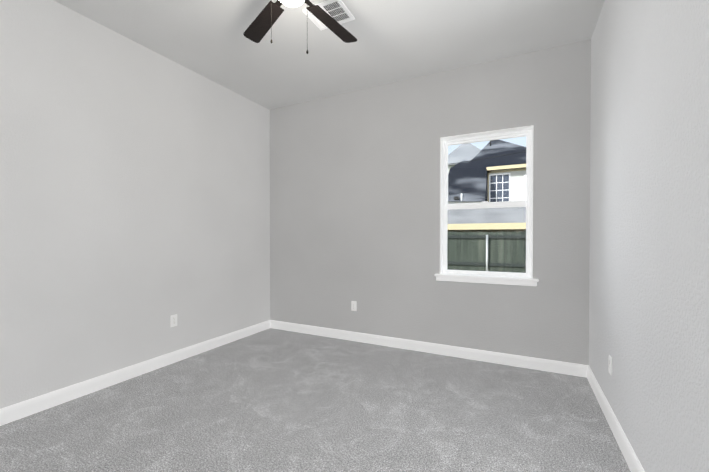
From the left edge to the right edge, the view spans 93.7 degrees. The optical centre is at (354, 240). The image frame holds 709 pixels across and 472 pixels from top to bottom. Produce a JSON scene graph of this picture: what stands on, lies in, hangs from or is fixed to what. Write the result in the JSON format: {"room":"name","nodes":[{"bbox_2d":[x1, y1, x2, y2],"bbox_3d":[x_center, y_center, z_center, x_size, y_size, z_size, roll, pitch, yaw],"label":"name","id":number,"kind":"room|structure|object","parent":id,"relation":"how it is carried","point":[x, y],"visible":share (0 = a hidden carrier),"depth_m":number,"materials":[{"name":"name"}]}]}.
{"room":"empty bedroom","nodes":[
{"label":"empty bedroom","id":0,"kind":"room"},
{"bbox_2d":[0,0,269,408],"bbox_3d":[-2.161,-0.269,2.836,0.150,3.048,4.390,0,1,27],"label":"wall","id":1,"kind":"structure","parent":0,"point":[134,196],"depth_m":2.85,"materials":[{"name":"grey paint"}]},
{"bbox_2d":[0,320,269,425],"bbox_3d":[-2.087,1.193,2.813,0.016,0.125,4.090,0,1,27],"label":"baseboard","id":2,"kind":"structure","parent":1,"relation":"attached to","point":[15,412],"depth_m":2.84,"materials":[{"name":"white wood"}]},
{"bbox_2d":[171,314,176,326],"bbox_3d":[-1.820,0.812,3.351,0.008,0.118,0.072,0,1,27],"label":"outlet","id":3,"kind":"object","parent":1,"relation":"attached to","point":[173,320],"visible":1,"depth_m":3.35,"materials":[{"name":"white plastic"}]},
{"bbox_2d":[0,328,630,471],"bbox_3d":[-0.449,1.315,1.994,3.680,0.136,4.090,0,1,27],"label":"floor","id":4,"kind":"structure","parent":0,"point":[272,400],"depth_m":2.32,"materials":[{"name":"carpet"}]},
{"bbox_2d":[54,0,604,109],"bbox_3d":[-0.449,-1.845,1.964,3.980,0.120,4.390,0,1,27],"label":"ceiling","id":5,"kind":"structure","parent":0,"point":[399,40],"depth_m":2.94,"materials":[{"name":"paint"}]},
{"bbox_2d":[243,0,356,53],"bbox_3d":[-0.372,-1.475,2.151,1.344,0.622,1.330,0,1,27],"label":"ceiling fan","id":6,"kind":"object","parent":5,"relation":"hanging from","point":[261,24],"visible":1,"depth_m":2.43,"materials":[{"name":"black wood"}]},
{"bbox_2d":[302,0,354,29],"bbox_3d":[-0.201,-1.785,2.631,0.325,0.013,0.275,0,1,27],"label":"ceiling vent","id":7,"kind":"object","parent":5,"relation":"in","point":[338,11],"visible":0.77,"depth_m":2.61,"materials":[{"name":"white metal"}]},
{"bbox_2d":[270,39,590,364],"bbox_3d":[0.501,-0.279,3.874,3.680,3.048,0.150,0,1,27],"label":"wall","id":8,"kind":"structure","parent":0,"point":[354,195],"depth_m":3.67,"materials":[{"name":"grey paint"}]},
{"bbox_2d":[351,301,356,310],"bbox_3d":[-0.007,0.802,4.051,0.072,0.118,0.008,0,1,27],"label":"outlet","id":9,"kind":"object","parent":8,"relation":"attached to","point":[353,305],"visible":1,"depth_m":4.04,"materials":[{"name":"white plastic"}]},
{"bbox_2d":[270,320,587,377],"bbox_3d":[0.464,1.183,3.814,3.680,0.125,0.016,0,1,27],"label":"baseboard","id":10,"kind":"structure","parent":8,"relation":"attached to","point":[567,368],"depth_m":3.55,"materials":[{"name":"white wood"}]},
{"bbox_2d":[434,125,538,285],"bbox_3d":[1.325,-0.332,3.401,0.984,1.538,0.127,0,1,27],"label":"window frame","id":11,"kind":"structure","parent":8,"relation":"attached to","point":[506,280],"depth_m":3.40,"materials":[{"name":"white wood"}]},
{"bbox_2d":[442,129,531,276],"bbox_3d":[1.368,-0.364,3.486,0.864,1.455,0.065,0,1,27],"label":"window","id":12,"kind":"structure","parent":8,"relation":"in","point":[527,203],"depth_m":3.44,"materials":[{"name":"white plastic"}]},
{"bbox_2d":[589,0,708,471],"bbox_3d":[1.263,-0.252,1.121,0.150,3.048,4.390,0,1,27],"label":"wall","id":13,"kind":"structure","parent":0,"point":[649,241],"depth_m":1.55,"materials":[{"name":"grey paint"}]},
{"bbox_2d":[608,355,611,374],"bbox_3d":[1.745,0.853,2.270,0.008,0.118,0.072,0,1,27],"label":"outlet","id":14,"kind":"object","parent":13,"relation":"attached to","point":[610,366],"visible":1,"depth_m":2.25,"materials":[{"name":"white plastic"}]},
{"bbox_2d":[587,365,644,471],"bbox_3d":[1.189,1.209,1.173,0.016,0.125,4.090,0,1,27],"label":"baseboard","id":15,"kind":"structure","parent":13,"relation":"attached to","point":[630,456],"depth_m":2.08,"materials":[{"name":"white wood"}]},
{"label":"outside","id":16,"kind":"structure","parent":0,"visible":0},
{"bbox_3d":[20.329,1.381,36.421,130.000,0.100,75.740,0,1,27],"label":"ground","id":17,"kind":"structure","parent":16,"visible":0},
{"bbox_2d":[448,143,480,172],"bbox_3d":[12.429,-4.695,35.700,5.528,12.065,8.000,0,1,27],"label":"house","id":18,"kind":"structure","parent":17,"relation":"on","point":[473,150],"depth_m":33.46,"materials":[{"name":"white"}]},
{"bbox_2d":[448,140,525,271],"bbox_3d":[7.506,-2.390,19.717,26.000,7.764,9.830,0,1,27],"label":"house","id":19,"kind":"structure","parent":17,"relation":"on","point":[493,170],"depth_m":17.58,"materials":[{"name":"white"}]},
{"bbox_2d":[447,231,531,272],"bbox_3d":[4.738,0.678,8.573,25.057,1.843,0.126,0,1,27],"label":"fence","id":20,"kind":"object","parent":17,"relation":"on","point":[509,248],"depth_m":9.13,"materials":[{"name":"green wood"}]},
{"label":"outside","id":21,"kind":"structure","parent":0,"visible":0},
{"bbox_2d":[451,151,525,163],"bbox_3d":[5.087,-3.429,13.665,7.557,0.528,0.019,0,1,27],"label":"wire","id":22,"kind":"object","parent":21,"point":[486,158],"depth_m":13.45,"materials":[{"name":"black"}]}
]}

